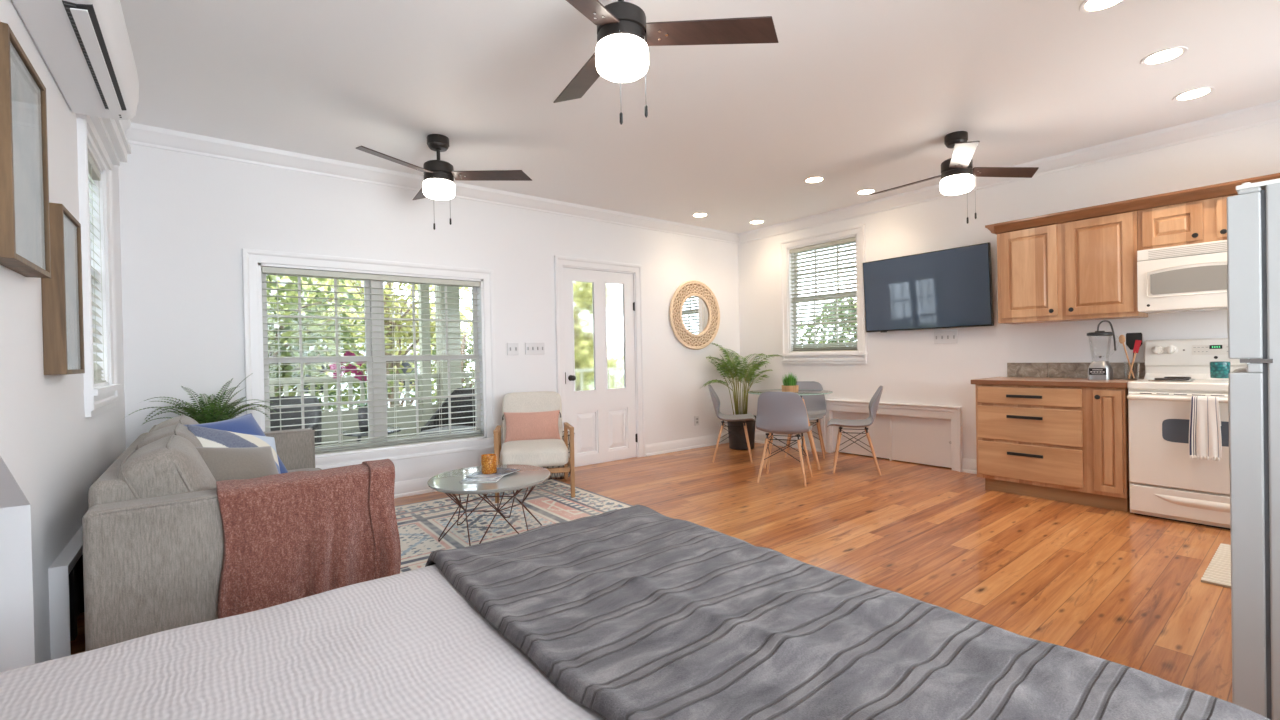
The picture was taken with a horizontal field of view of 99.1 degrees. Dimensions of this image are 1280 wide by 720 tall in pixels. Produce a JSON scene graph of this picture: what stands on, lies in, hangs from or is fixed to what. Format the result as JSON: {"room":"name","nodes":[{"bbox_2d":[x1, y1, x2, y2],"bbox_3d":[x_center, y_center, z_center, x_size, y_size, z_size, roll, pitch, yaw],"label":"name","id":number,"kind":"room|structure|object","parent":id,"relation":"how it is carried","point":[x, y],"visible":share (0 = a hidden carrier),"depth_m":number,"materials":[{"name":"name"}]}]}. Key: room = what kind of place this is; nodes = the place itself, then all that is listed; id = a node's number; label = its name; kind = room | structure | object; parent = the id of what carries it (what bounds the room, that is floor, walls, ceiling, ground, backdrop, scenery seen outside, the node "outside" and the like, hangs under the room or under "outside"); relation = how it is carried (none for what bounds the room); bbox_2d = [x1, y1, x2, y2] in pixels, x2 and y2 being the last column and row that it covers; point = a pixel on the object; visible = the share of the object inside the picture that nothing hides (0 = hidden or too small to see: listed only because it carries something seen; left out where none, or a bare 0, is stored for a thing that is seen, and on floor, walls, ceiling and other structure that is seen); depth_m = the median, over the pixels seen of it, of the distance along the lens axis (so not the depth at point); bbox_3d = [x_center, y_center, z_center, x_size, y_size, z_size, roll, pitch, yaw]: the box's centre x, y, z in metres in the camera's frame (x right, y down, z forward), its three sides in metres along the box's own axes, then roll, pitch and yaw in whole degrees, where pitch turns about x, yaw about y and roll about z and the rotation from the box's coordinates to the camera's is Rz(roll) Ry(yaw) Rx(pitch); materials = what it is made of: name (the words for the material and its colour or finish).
{"room":"studio apartment","nodes":[
{"label":"studio apartment","id":0,"kind":"room"},
{"bbox_2d":[0,0,125,671],"bbox_3d":[-1.713,-0.194,1.335,0.150,2.745,5.616,-1,1,-38],"label":"wall","id":1,"kind":"structure","parent":0,"point":[51,454],"depth_m":1.77,"materials":[{"name":"white paint"}]},
{"bbox_2d":[0,22,50,277],"bbox_3d":[-1.747,-0.554,1.533,0.054,0.595,0.415,-1,1,-38],"label":"picture frame","id":2,"kind":"object","parent":1,"relation":"attached to","point":[24,180],"visible":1,"depth_m":1.51,"materials":[{"name":"brown wood"}]},
{"bbox_2d":[10,42,44,269],"bbox_3d":[-1.751,-0.554,1.530,0.044,0.563,0.383,-1,1,-38],"label":"art print","id":3,"kind":"object","parent":2,"relation":"attached to","point":[27,90],"depth_m":1.55},
{"bbox_2d":[41,202,84,374],"bbox_3d":[-2.101,-0.241,1.990,0.054,0.585,0.345,-1,1,-38],"label":"picture frame","id":4,"kind":"object","parent":1,"relation":"attached to","point":[62,293],"visible":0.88,"depth_m":1.87,"materials":[{"name":"brown wood"}]},
{"bbox_2d":[63,214,79,369],"bbox_3d":[-2.105,-0.241,1.987,0.044,0.553,0.313,-1,1,-38],"label":"art print","id":5,"kind":"object","parent":4,"relation":"attached to","point":[71,227],"depth_m":2.01},
{"bbox_2d":[48,526,83,659],"bbox_3d":[-2.454,0.946,2.403,0.126,0.479,1.463,-1,1,-38],"label":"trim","id":6,"kind":"structure","parent":1,"relation":"attached to","point":[66,578],"depth_m":1.87,"materials":[{"name":"white paint"}]},
{"bbox_2d":[11,0,138,119],"bbox_3d":[-2.011,-1.198,1.977,0.218,0.305,1.060,-1,1,-38],"label":"air conditioner","id":7,"kind":"object","parent":1,"relation":"attached to","point":[85,46],"visible":1,"depth_m":1.91,"materials":[{"name":"white"}]},
{"bbox_2d":[62,0,125,109],"bbox_3d":[-1.954,-1.068,1.976,0.065,0.016,0.870,-1,1,-38],"label":"outlet","id":8,"kind":"object","parent":7,"relation":"attached to","point":[86,25],"depth_m":1.88,"materials":[{"name":"grey"}]},
{"bbox_2d":[76,114,130,416],"bbox_3d":[-2.767,-0.491,2.744,0.255,1.500,0.990,-1,1,-38],"label":"window","id":9,"kind":"structure","parent":1,"relation":"in","point":[105,140],"depth_m":2.95,"materials":[{"name":"white paint"}]},
{"bbox_2d":[88,152,105,383],"bbox_3d":[-2.765,-0.450,2.745,0.071,1.154,0.618,-1,1,-38],"label":"window blind","id":10,"kind":"object","parent":9,"relation":"attached to","point":[93,172],"visible":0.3,"depth_m":2.88,"materials":[{"name":"grey"}]},
{"bbox_2d":[119,144,740,481],"bbox_3d":[-1.077,-0.237,5.512,6.329,2.745,0.150,-1,1,-38],"label":"wall","id":11,"kind":"structure","parent":0,"point":[187,220],"depth_m":4.44,"materials":[{"name":"white paint"}]},
{"bbox_2d":[242,248,496,469],"bbox_3d":[-2.166,0.023,4.621,1.930,1.702,0.195,-1,1,-38],"label":"window","id":12,"kind":"structure","parent":11,"relation":"in","point":[253,260],"depth_m":4.59,"materials":[{"name":"white paint"}]},
{"bbox_2d":[262,267,482,454],"bbox_3d":[-2.153,0.015,4.604,1.678,1.454,0.052,-1,1,-38],"label":"window blind","id":13,"kind":"object","parent":12,"relation":"attached to","point":[267,270],"visible":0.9,"depth_m":4.54,"materials":[{"name":"grey"}]},
{"bbox_2d":[125,122,739,243],"bbox_3d":[-1.034,-1.550,5.416,6.029,0.120,0.070,-1,1,-38],"label":"trim","id":14,"kind":"structure","parent":11,"relation":"attached to","point":[137,134],"depth_m":4.46,"materials":[{"name":"white paint"}]},
{"bbox_2d":[507,343,518,354],"bbox_3d":[-1.228,-0.107,5.281,0.118,0.118,0.023,-1,1,-38],"label":"light switch","id":15,"kind":"object","parent":11,"relation":"attached to","point":[512,348],"visible":1,"depth_m":5.28,"materials":[{"name":"white plastic"}]},
{"bbox_2d":[525,343,544,354],"bbox_3d":[-1.047,-0.109,5.424,0.211,0.109,0.023,-1,1,-38],"label":"light switch","id":16,"kind":"object","parent":11,"relation":"attached to","point":[530,348],"visible":1,"depth_m":5.41,"materials":[{"name":"white plastic"}]},
{"bbox_2d":[394,433,728,497],"bbox_3d":[-0.994,1.071,5.450,6.029,0.128,0.034,-1,1,-38],"label":"baseboard","id":17,"kind":"structure","parent":11,"relation":"attached to","point":[415,486],"depth_m":6.41,"materials":[{"name":"white paint"}]},
{"bbox_2d":[554,255,645,466],"bbox_3d":[-0.442,0.021,5.972,1.134,2.197,0.211,-1,1,-38],"label":"door","id":18,"kind":"structure","parent":11,"relation":"in","point":[599,338],"depth_m":5.93,"materials":[{"name":"white paint"}]},
{"bbox_2d":[669,280,719,349],"bbox_3d":[0.690,-0.559,6.787,0.864,0.864,0.036,-1,1,-38],"label":"wall mirror","id":19,"kind":"object","parent":11,"relation":"attached to","point":[694,311],"visible":1,"depth_m":6.78,"materials":[{"name":"wicker"}]},
{"bbox_2d":[682,296,708,333],"bbox_3d":[0.685,-0.559,6.793,0.492,0.492,0.008,-1,1,-38],"label":"mirror glass","id":20,"kind":"object","parent":19,"relation":"attached to","point":[695,309],"depth_m":6.79,"materials":[{"name":"white"}]},
{"bbox_2d":[71,442,1232,702],"bbox_3d":[0.425,1.185,3.013,7.129,0.120,5.916,-1,1,-38],"label":"floor","id":21,"kind":"structure","parent":0,"point":[1121,587],"depth_m":3.26,"materials":[{"name":"brown wood"}]},
{"bbox_2d":[82,415,321,650],"bbox_3d":[-2.001,0.741,2.759,0.921,0.866,2.020,-1,1,-38],"label":"sofa","id":22,"kind":"object","parent":21,"relation":"on","point":[153,536],"visible":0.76,"depth_m":1.83,"materials":[{"name":"fabric"}]},
{"bbox_2d":[117,435,216,497],"bbox_3d":[-1.830,0.521,2.154,0.312,0.415,0.586,-1,1,-38],"label":"cushion","id":23,"kind":"object","parent":22,"relation":"on","point":[168,465],"depth_m":1.94,"materials":[{"name":"fabric"}]},
{"bbox_2d":[135,424,202,449],"bbox_3d":[-2.194,0.525,2.608,0.308,0.414,0.582,-1,1,-38],"label":"cushion","id":24,"kind":"object","parent":22,"relation":"on","point":[181,430],"depth_m":2.48,"materials":[{"name":"fabric"}]},
{"bbox_2d":[151,415,198,431],"bbox_3d":[-2.554,0.529,3.068,0.307,0.416,0.584,-1,1,-38],"label":"cushion","id":25,"kind":"object","parent":22,"relation":"on","point":[182,419],"depth_m":2.96,"materials":[{"name":"fabric"}]},
{"bbox_2d":[187,424,280,473],"bbox_3d":[-1.999,0.534,2.724,0.271,0.457,0.505,-1,0,25],"label":"throw pillow","id":26,"kind":"object","parent":22,"relation":"on","point":[208,437],"visible":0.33,"depth_m":2.70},
{"bbox_2d":[185,413,287,473],"bbox_3d":[-2.133,0.501,2.900,0.262,0.394,0.458,-1,0,7],"label":"throw pillow","id":27,"kind":"object","parent":22,"relation":"on","point":[245,424],"visible":0.26,"depth_m":2.96,"materials":[{"name":"blue fabric"}]},
{"bbox_2d":[195,446,278,480],"bbox_3d":[-1.861,0.573,2.526,0.280,0.403,0.476,-1,0,23],"label":"throw pillow","id":28,"kind":"object","parent":22,"relation":"on","point":[249,462],"visible":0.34,"depth_m":2.52,"materials":[{"name":"grey fabric"}]},
{"bbox_2d":[287,468,319,471],"bbox_3d":[-2.187,0.790,3.157,0.723,0.177,0.856,-1,1,-38],"label":"seat cushion","id":29,"kind":"object","parent":22,"relation":"on","point":[288,469],"depth_m":3.53,"materials":[{"name":"fabric"}]},
{"bbox_2d":[216,459,400,618],"bbox_3d":[-1.262,0.738,2.113,0.595,0.626,0.251,-1,1,-38],"label":"throw blanket","id":30,"kind":"object","parent":22,"relation":"on","point":[290,536],"visible":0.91,"depth_m":2.04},
{"bbox_2d":[129,373,276,423],"bbox_3d":[-2.850,0.630,3.627,0.849,1.110,0.560,-1,1,-38],"label":"potted fern","id":31,"kind":"object","parent":21,"relation":"on","point":[214,412],"visible":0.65,"depth_m":3.63,"materials":[{"name":"green plant"}]},
{"bbox_2d":[542,431,574,478],"bbox_3d":[-0.815,0.920,5.287,0.371,0.414,0.371,-1,1,-38],"label":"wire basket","id":32,"kind":"object","parent":21,"relation":"on","point":[555,475],"visible":0.12,"depth_m":5.18,"materials":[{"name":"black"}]},
{"bbox_2d":[395,479,827,572],"bbox_3d":[-0.856,1.142,3.221,2.445,0.011,3.000,-1,1,-38],"label":"area rug","id":33,"kind":"object","parent":21,"relation":"on","point":[421,525],"visible":0.23,"depth_m":3.97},
{"bbox_2d":[427,464,550,545],"bbox_3d":[-0.978,0.949,3.591,0.778,0.372,0.778,-1,1,-38],"label":"coffee table","id":34,"kind":"object","parent":33,"relation":"on","point":[448,482],"visible":0.88,"depth_m":3.44,"materials":[{"name":"clear glass"}]},
{"bbox_2d":[460,471,503,482],"bbox_3d":[-1.007,0.760,3.557,0.230,0.008,0.300,-1,0,2],"label":"magazine","id":35,"kind":"object","parent":34,"relation":"on","point":[467,479],"visible":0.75,"depth_m":3.43,"materials":[{"name":"white paper"}]},
{"bbox_2d":[465,467,519,478],"bbox_3d":[-0.974,0.751,3.628,0.220,0.007,0.290,-1,0,24],"label":"magazine","id":36,"kind":"object","parent":35,"relation":"on","point":[500,472],"visible":0.75,"depth_m":3.57,"materials":[{"name":"white paper"}]},
{"bbox_2d":[481,454,496,473],"bbox_3d":[-1.001,0.689,3.620,0.103,0.118,0.103,-1,1,-38],"label":"candle","id":37,"kind":"object","parent":36,"relation":"on","point":[488,461],"visible":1,"depth_m":3.58,"materials":[{"name":"orange glass"}]},
{"bbox_2d":[493,391,574,502],"bbox_3d":[-0.923,0.711,4.742,0.636,0.837,0.750,-1,0,-12],"label":"armchair","id":38,"kind":"object","parent":33,"relation":"on","point":[538,452],"visible":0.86,"depth_m":4.53,"materials":[{"name":"fabric"}]},
{"bbox_2d":[502,410,560,442],"bbox_3d":[-0.959,0.593,4.883,0.527,0.267,0.146,-1,0,-17],"label":"lumbar pillow","id":39,"kind":"object","parent":38,"relation":"on","point":[521,425],"visible":0.93,"depth_m":4.84,"materials":[{"name":"fabric"}]},
{"bbox_2d":[502,391,562,440],"bbox_3d":[-0.985,0.538,5.005,0.536,0.492,0.209,-1,0,-12],"label":"cushion","id":40,"kind":"object","parent":38,"relation":"on","point":[541,401],"depth_m":4.98,"materials":[{"name":"beige fabric"}]},
{"bbox_2d":[500,439,568,466],"bbox_3d":[-0.913,0.794,4.700,0.555,0.176,0.662,-1,0,-12],"label":"seat cushion","id":41,"kind":"object","parent":38,"relation":"on","point":[538,452],"depth_m":4.41,"materials":[{"name":"beige fabric"}]},
{"bbox_2d":[708,384,755,462],"bbox_3d":[1.015,0.682,6.012,0.515,0.824,0.464,-1,0,10],"label":"dining chair","id":42,"kind":"object","parent":21,"relation":"on","point":[715,399],"visible":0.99,"depth_m":5.88,"materials":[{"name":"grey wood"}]},
{"bbox_2d":[703,343,783,449],"bbox_3d":[1.276,0.415,6.588,0.987,1.332,1.076,-1,0,-33],"label":"potted palm","id":43,"kind":"object","parent":21,"relation":"on","point":[735,443],"visible":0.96,"depth_m":6.58,"materials":[{"name":"green"}]},
{"bbox_2d":[727,415,755,449],"bbox_3d":[1.242,0.884,6.684,0.364,0.395,0.364,-1,1,-38],"label":"pot","id":44,"kind":"object","parent":43,"relation":"attached to","point":[735,443],"depth_m":6.55,"materials":[{"name":"grey"}]},
{"bbox_2d":[756,392,812,486],"bbox_3d":[1.318,0.684,4.977,0.464,0.824,0.515,-1,0,24],"label":"dining chair","id":45,"kind":"object","parent":21,"relation":"on","point":[777,412],"visible":1,"depth_m":4.80,"materials":[{"name":"grey"}]},
{"bbox_2d":[748,389,832,469],"bbox_3d":[1.564,0.708,5.690,0.852,0.758,0.852,-1,1,-38],"label":"dining table","id":46,"kind":"object","parent":21,"relation":"on","point":[800,392],"visible":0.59,"depth_m":5.51,"materials":[{"name":"clear glass"}]},
{"bbox_2d":[781,372,798,391],"bbox_3d":[1.554,0.214,5.663,0.179,0.229,0.180,-1,1,-38],"label":"grass plant","id":47,"kind":"object","parent":46,"relation":"on","point":[789,384],"visible":1,"depth_m":5.61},
{"bbox_2d":[784,381,825,458],"bbox_3d":[1.867,0.664,6.183,0.464,0.824,0.515,-1,0,20],"label":"dining chair","id":48,"kind":"object","parent":21,"relation":"on","point":[815,405],"visible":0.52,"depth_m":6.29,"materials":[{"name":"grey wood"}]},
{"bbox_2d":[827,386,882,475],"bbox_3d":[2.099,0.666,5.331,0.515,0.824,0.464,-1,0,20],"label":"dining chair","id":49,"kind":"object","parent":21,"relation":"on","point":[874,402],"visible":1,"depth_m":5.22,"materials":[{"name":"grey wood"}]},
{"bbox_2d":[821,399,962,471],"bbox_3d":[2.633,0.753,5.796,0.195,0.615,1.497,-1,1,-38],"label":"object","id":50,"kind":"structure","parent":21,"relation":"on","point":[914,433],"depth_m":5.63,"materials":[{"name":"white paint"}]},
{"bbox_2d":[975,384,1129,511],"bbox_3d":[3.296,0.625,4.326,0.673,0.868,0.942,-1,1,-38],"label":"base cabinet","id":51,"kind":"object","parent":21,"relation":"on","point":[1058,443],"visible":1,"depth_m":4.08,"materials":[{"name":"brown wood"}]},
{"bbox_2d":[971,377,1139,387],"bbox_3d":[3.293,0.172,4.336,0.647,0.037,0.980,-1,1,-38],"label":"countertop","id":52,"kind":"structure","parent":51,"relation":"on","point":[1026,381],"depth_m":4.16,"materials":[{"name":"stone"}]},
{"bbox_2d":[1087,320,1115,379],"bbox_3d":[3.545,-0.077,4.189,0.185,0.453,0.235,-1,1,36],"label":"blender","id":53,"kind":"object","parent":52,"relation":"on","point":[1097,370],"visible":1,"depth_m":4.13,"materials":[{"name":"silver metal"}]},
{"bbox_3d":[3.682,0.080,4.087,0.092,0.135,0.092,-1,1,-38],"label":"jar","id":54,"kind":"object","parent":52,"relation":"on","visible":0},
{"bbox_2d":[1126,333,1141,378],"bbox_3d":[3.698,-0.032,4.085,0.014,0.342,0.092,-1,1,-38],"label":"spatula","id":55,"kind":"object","parent":54,"relation":"in","point":[1130,337],"visible":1,"depth_m":4.09,"materials":[{"name":"black"}]},
{"bbox_2d":[1128,340,1141,378],"bbox_3d":[3.680,-0.005,4.062,0.012,0.290,0.082,-1,1,-34],"label":"scraper","id":56,"kind":"object","parent":54,"relation":"in","point":[1137,342],"visible":1,"depth_m":4.05,"materials":[{"name":"brown wood"}]},
{"bbox_2d":[1127,338,1261,529],"bbox_3d":[3.803,0.454,3.616,0.713,1.200,0.769,-1,1,-38],"label":"electric range","id":57,"kind":"object","parent":21,"relation":"on","point":[1166,483],"visible":0.6,"depth_m":3.60,"materials":[{"name":"white metal"}]},
{"bbox_2d":[1127,378,1228,391],"bbox_3d":[3.824,0.165,3.635,0.644,0.053,0.769,-1,1,-38],"label":"cooktop","id":58,"kind":"object","parent":57,"relation":"in","point":[1147,384],"depth_m":3.60,"materials":[{"name":"white ceramic"}]},
{"bbox_2d":[1189,396,1221,460],"bbox_3d":[3.525,0.424,3.406,0.059,0.393,0.143,-1,1,-38],"label":"dish towel","id":59,"kind":"object","parent":57,"relation":"hanging from","point":[1205,439],"visible":1,"depth_m":3.40,"materials":[{"name":"white fabric"}]},
{"bbox_2d":[1210,362,1230,377],"bbox_3d":[3.832,0.065,3.607,0.096,0.108,0.096,-1,1,-38],"label":"canister","id":60,"kind":"object","parent":57,"relation":"on","point":[1217,369],"visible":0.98,"depth_m":3.57,"materials":[{"name":"teal ceramic"}]},
{"bbox_2d":[1201,543,1230,587],"bbox_3d":[3.354,1.062,2.501,0.780,0.015,1.020,-1,1,-38],"label":"kitchen mat","id":61,"kind":"object","parent":21,"relation":"on","point":[1218,572],"visible":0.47,"depth_m":2.77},
{"bbox_2d":[1227,178,1279,719],"bbox_3d":[2.237,0.286,1.549,0.702,1.620,0.820,-1,1,-38],"label":"refrigerator","id":62,"kind":"object","parent":21,"relation":"on","point":[1253,215],"visible":0.99,"depth_m":1.57,"materials":[{"name":"grey"}]},
{"bbox_3d":[-0.444,0.869,0.645,2.282,0.580,1.455,-1,1,-38],"label":"bed","id":63,"kind":"object","parent":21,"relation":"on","visible":0},
{"bbox_2d":[0,564,605,719],"bbox_3d":[-0.434,0.796,0.654,2.373,0.511,1.589,-1,1,-38],"label":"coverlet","id":64,"kind":"object","parent":63,"relation":"on","point":[409,645],"visible":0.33,"depth_m":0.97,"materials":[{"name":"fabric"}]},
{"bbox_2d":[425,505,1270,719],"bbox_3d":[0.194,0.767,1.150,0.834,0.563,1.637,-1,1,-38],"label":"blanket","id":65,"kind":"object","parent":64,"relation":"on","point":[636,612],"visible":0.98,"depth_m":0.98,"materials":[{"name":"fabric"}]},
{"bbox_2d":[120,0,1279,233],"bbox_3d":[0.682,-1.703,3.240,6.329,0.150,5.916,-1,1,-38],"label":"ceiling","id":66,"kind":"structure","parent":0,"point":[856,95],"depth_m":3.25,"materials":[{"name":"white paint"}]},
{"bbox_2d":[356,134,531,229],"bbox_3d":[-1.533,-1.248,3.980,1.136,0.683,1.091,-2,1,-42],"label":"ceiling fan","id":67,"kind":"object","parent":66,"relation":"hanging from","point":[439,175],"visible":1,"depth_m":3.86,"materials":[{"name":"brown wood"}]},
{"bbox_2d":[554,0,778,124],"bbox_3d":[-0.162,-1.263,2.317,1.136,0.683,1.091,-1,1,-38],"label":"ceiling fan","id":68,"kind":"object","parent":66,"relation":"hanging from","point":[624,36],"visible":1,"depth_m":2.20,"materials":[{"name":"wood"}]},
{"bbox_2d":[870,131,1038,223],"bbox_3d":[2.251,-1.323,4.105,1.091,0.683,1.136,-1,1,45],"label":"ceiling fan","id":69,"kind":"object","parent":66,"relation":"hanging from","point":[957,175],"visible":1,"depth_m":3.99,"materials":[{"name":"brown wood"}]},
{"bbox_2d":[1079,0,1125,13],"bbox_3d":[2.135,-1.649,2.504,0.192,0.004,0.192,-1,1,-38],"label":"recessed light","id":70,"kind":"object","parent":66,"relation":"in","point":[1088,6],"visible":1,"depth_m":2.54,"materials":[{"name":"white paint"}]},
{"bbox_2d":[1140,46,1187,65],"bbox_3d":[2.877,-1.667,3.000,0.192,0.004,0.192,-1,1,-38],"label":"recessed light","id":71,"kind":"object","parent":66,"relation":"in","point":[1159,57],"visible":1,"depth_m":3.00,"materials":[{"name":"white paint"}]},
{"bbox_2d":[1172,87,1214,101],"bbox_3d":[3.507,-1.683,3.460,0.192,0.004,0.192,-1,1,-38],"label":"recessed light","id":72,"kind":"object","parent":66,"relation":"in","point":[1196,93],"visible":1,"depth_m":3.46,"materials":[{"name":"white paint"}]},
{"bbox_2d":[738,121,1279,459],"bbox_3d":[3.134,-0.317,5.165,0.150,2.745,5.616,-1,1,-38],"label":"wall","id":73,"kind":"structure","parent":0,"point":[910,368],"depth_m":5.05,"materials":[{"name":"white paint"}]},
{"bbox_2d":[780,224,867,363],"bbox_3d":[2.143,-0.713,6.370,0.195,1.507,1.120,-1,1,-38],"label":"window","id":74,"kind":"structure","parent":73,"relation":"in","point":[859,356],"depth_m":6.36,"materials":[{"name":"white paint"}]},
{"bbox_2d":[789,237,856,351],"bbox_3d":[2.119,-0.720,6.351,0.071,1.259,0.868,-1,1,-38],"label":"window blind","id":75,"kind":"object","parent":74,"relation":"attached to","point":[846,346],"visible":0.89,"depth_m":6.33,"materials":[{"name":"grey"}]},
{"bbox_2d":[755,432,976,473],"bbox_3d":[2.314,1.001,6.097,0.034,0.128,3.061,-1,1,-38],"label":"baseboard","id":76,"kind":"structure","parent":73,"relation":"attached to","point":[968,465],"depth_m":6.50,"materials":[{"name":"white paint"}]},
{"bbox_2d":[863,242,993,331],"bbox_3d":[2.791,-0.665,5.362,0.148,0.750,1.220,-1,1,-36],"label":"television","id":77,"kind":"object","parent":73,"relation":"attached to","point":[946,288],"visible":1,"depth_m":5.26,"materials":[{"name":"black"}]},
{"bbox_2d":[934,331,957,343],"bbox_3d":[2.951,-0.218,5.261,0.023,0.117,0.209,-1,1,-38],"label":"light switch","id":78,"kind":"object","parent":73,"relation":"attached to","point":[941,337],"visible":1,"depth_m":5.26,"materials":[{"name":"white plastic"}]},
{"bbox_2d":[738,100,1279,242],"bbox_3d":[3.044,-1.627,5.060,0.070,0.120,5.546,-1,1,-38],"label":"trim","id":79,"kind":"structure","parent":73,"relation":"attached to","point":[1267,113],"depth_m":4.40,"materials":[{"name":"white paint"}]},
{"bbox_2d":[1007,363,1047,376],"bbox_3d":[3.369,0.086,4.751,0.012,0.124,0.300,-1,1,-38],"label":"tile backsplash","id":80,"kind":"structure","parent":73,"relation":"attached to","point":[1013,369],"depth_m":4.74,"materials":[{"name":"stone"}]},
{"bbox_2d":[1048,363,1090,377],"bbox_3d":[3.556,0.084,4.513,0.012,0.124,0.300,-1,1,-38],"label":"tile backsplash","id":81,"kind":"structure","parent":73,"relation":"attached to","point":[1062,370],"depth_m":4.52,"materials":[{"name":"stone"}]},
{"bbox_2d":[997,211,1147,323],"bbox_3d":[3.418,-0.708,4.368,0.376,0.783,0.892,-1,1,-38],"label":"upper cabinet","id":82,"kind":"object","parent":73,"relation":"attached to","point":[1086,269],"visible":1,"depth_m":4.22,"materials":[{"name":"brown wood"}]},
{"bbox_2d":[985,173,1279,234],"bbox_3d":[3.642,-1.114,4.056,0.395,0.077,1.796,-1,1,-38],"label":"crown molding","id":83,"kind":"structure","parent":82,"relation":"attached to","point":[1227,188],"depth_m":3.93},
{"bbox_2d":[1110,362,1144,378],"bbox_3d":[3.747,0.082,4.272,0.012,0.124,0.308,-1,1,-38],"label":"tile backsplash","id":84,"kind":"structure","parent":73,"relation":"attached to","point":[1120,370],"depth_m":4.23,"materials":[{"name":"stone"}]},
{"bbox_2d":[1138,194,1237,250],"bbox_3d":[3.950,-0.947,3.687,0.376,0.317,0.836,-1,1,-38],"label":"upper cabinet","id":85,"kind":"object","parent":73,"relation":"attached to","point":[1201,221],"visible":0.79,"depth_m":3.73,"materials":[{"name":"brown wood"}]},
{"bbox_2d":[1137,240,1226,313],"bbox_3d":[3.909,-0.567,3.697,0.442,0.435,0.757,-1,1,-38],"label":"microwave","id":86,"kind":"object","parent":85,"relation":"attached to","point":[1190,277],"visible":0.55,"depth_m":3.70,"materials":[{"name":"white plastic"}]},
{"label":"outside","id":87,"kind":"structure","parent":0,"visible":0},
{"bbox_3d":[-5.324,2.701,14.889,70.000,0.100,90.000,-1,1,-38],"label":"lawn","id":88,"kind":"structure","parent":87,"visible":0},
{"bbox_2d":[268,339,344,411],"bbox_3d":[-5.020,0.975,6.440,2.778,3.493,1.312,-1,1,-38],"label":"tree","id":89,"kind":"object","parent":88,"relation":"on","point":[295,354],"visible":0.05,"depth_m":6.95,"materials":[{"name":"green plant"}]},
{"bbox_2d":[266,275,403,410],"bbox_3d":[-5.422,0.322,7.527,4.185,4.786,2.499,-1,0,-27],"label":"tree","id":90,"kind":"object","parent":88,"relation":"on","point":[270,277],"visible":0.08,"depth_m":7.80,"materials":[{"name":"green plant"}]},
{"bbox_2d":[267,276,472,410],"bbox_3d":[-14.398,-0.581,23.040,12.800,6.700,6.800,-1,1,-38],"label":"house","id":91,"kind":"structure","parent":88,"relation":"on","point":[404,364],"depth_m":21.40,"materials":[{"name":"white"}]},
{"bbox_2d":[267,276,472,386],"bbox_3d":[-8.109,-0.491,15.550,7.953,6.395,4.074,-1,1,-38],"label":"tree","id":92,"kind":"object","parent":88,"relation":"on","point":[284,277],"visible":0.14,"depth_m":15.41,"materials":[{"name":"green plant"}]},
{"bbox_2d":[291,277,473,406],"bbox_3d":[-4.368,0.253,10.173,3.713,4.843,2.264,-1,1,-38],"label":"tree","id":93,"kind":"object","parent":88,"relation":"on","point":[390,345],"visible":0.23,"depth_m":9.85,"materials":[{"name":"green plant"}]},
{"bbox_2d":[404,329,474,405],"bbox_3d":[-2.946,1.044,9.035,1.902,3.230,1.431,-1,1,-38],"label":"tree","id":94,"kind":"object","parent":88,"relation":"on","point":[463,346],"visible":0.06,"depth_m":9.02,"materials":[{"name":"green plant"}]},
{"bbox_2d":[798,298,856,347],"bbox_3d":[4.547,0.435,10.722,2.781,4.124,4.634,-1,0,-30],"label":"tree","id":95,"kind":"object","parent":88,"relation":"on","point":[848,307],"visible":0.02,"depth_m":10.71,"materials":[{"name":"green plant"}]},
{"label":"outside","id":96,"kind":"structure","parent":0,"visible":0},
{"bbox_3d":[-2.477,1.251,5.881,10.229,0.140,2.183,-1,1,-38],"label":"floor","id":97,"kind":"structure","parent":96,"visible":0},
{"bbox_2d":[270,396,321,447],"bbox_3d":[-3.442,0.785,5.132,0.792,0.841,0.794,-1,0,-8],"label":"wicker chair","id":98,"kind":"object","parent":97,"relation":"on","point":[306,400],"visible":0.14,"depth_m":5.44,"materials":[{"name":"black"}]},
{"bbox_2d":[269,372,473,446],"bbox_3d":[-2.600,0.676,6.861,8.800,1.000,0.090,-1,1,-38],"label":"porch railing","id":99,"kind":"object","parent":97,"relation":"on","point":[311,381],"visible":0.14,"depth_m":6.29,"materials":[{"name":"beige paint"}]},
{"bbox_2d":[342,427,400,442],"bbox_3d":[-2.697,0.948,5.508,0.540,0.485,0.540,-1,1,-38],"label":"table","id":100,"kind":"object","parent":97,"relation":"on","point":[359,435],"visible":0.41,"depth_m":5.41,"materials":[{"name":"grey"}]},
{"bbox_2d":[329,351,367,430],"bbox_3d":[-2.789,0.303,5.428,0.512,0.808,0.329,-1,1,-38],"label":"orchid","id":101,"kind":"object","parent":100,"relation":"on","point":[333,367],"visible":0.46,"depth_m":5.39,"materials":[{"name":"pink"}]},
{"bbox_2d":[418,284,431,425],"bbox_3d":[-2.679,-0.132,6.806,0.170,2.620,0.170,-1,1,-38],"label":"porch column","id":102,"kind":"structure","parent":97,"relation":"on","point":[423,343],"depth_m":6.76,"materials":[{"name":"beige paint"}]},
{"bbox_2d":[419,388,475,436],"bbox_3d":[-2.024,0.750,6.077,0.792,0.841,0.794,-1,0,20],"label":"wicker chair","id":103,"kind":"object","parent":97,"relation":"on","point":[466,390],"visible":0.24,"depth_m":6.38,"materials":[{"name":"black"}]},
{"bbox_2d":[419,425,474,436],"bbox_3d":[-2.047,0.801,6.009,0.600,0.110,0.600,-1,0,20],"label":"seat cushion","id":104,"kind":"object","parent":103,"relation":"on","point":[446,427],"depth_m":5.89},
{"bbox_2d":[435,285,461,403],"bbox_3d":[-2.452,-0.138,6.985,0.300,2.620,0.300,-1,1,-38],"label":"porch column","id":105,"kind":"structure","parent":97,"relation":"on","point":[440,343],"depth_m":6.89,"materials":[{"name":"beige paint"}]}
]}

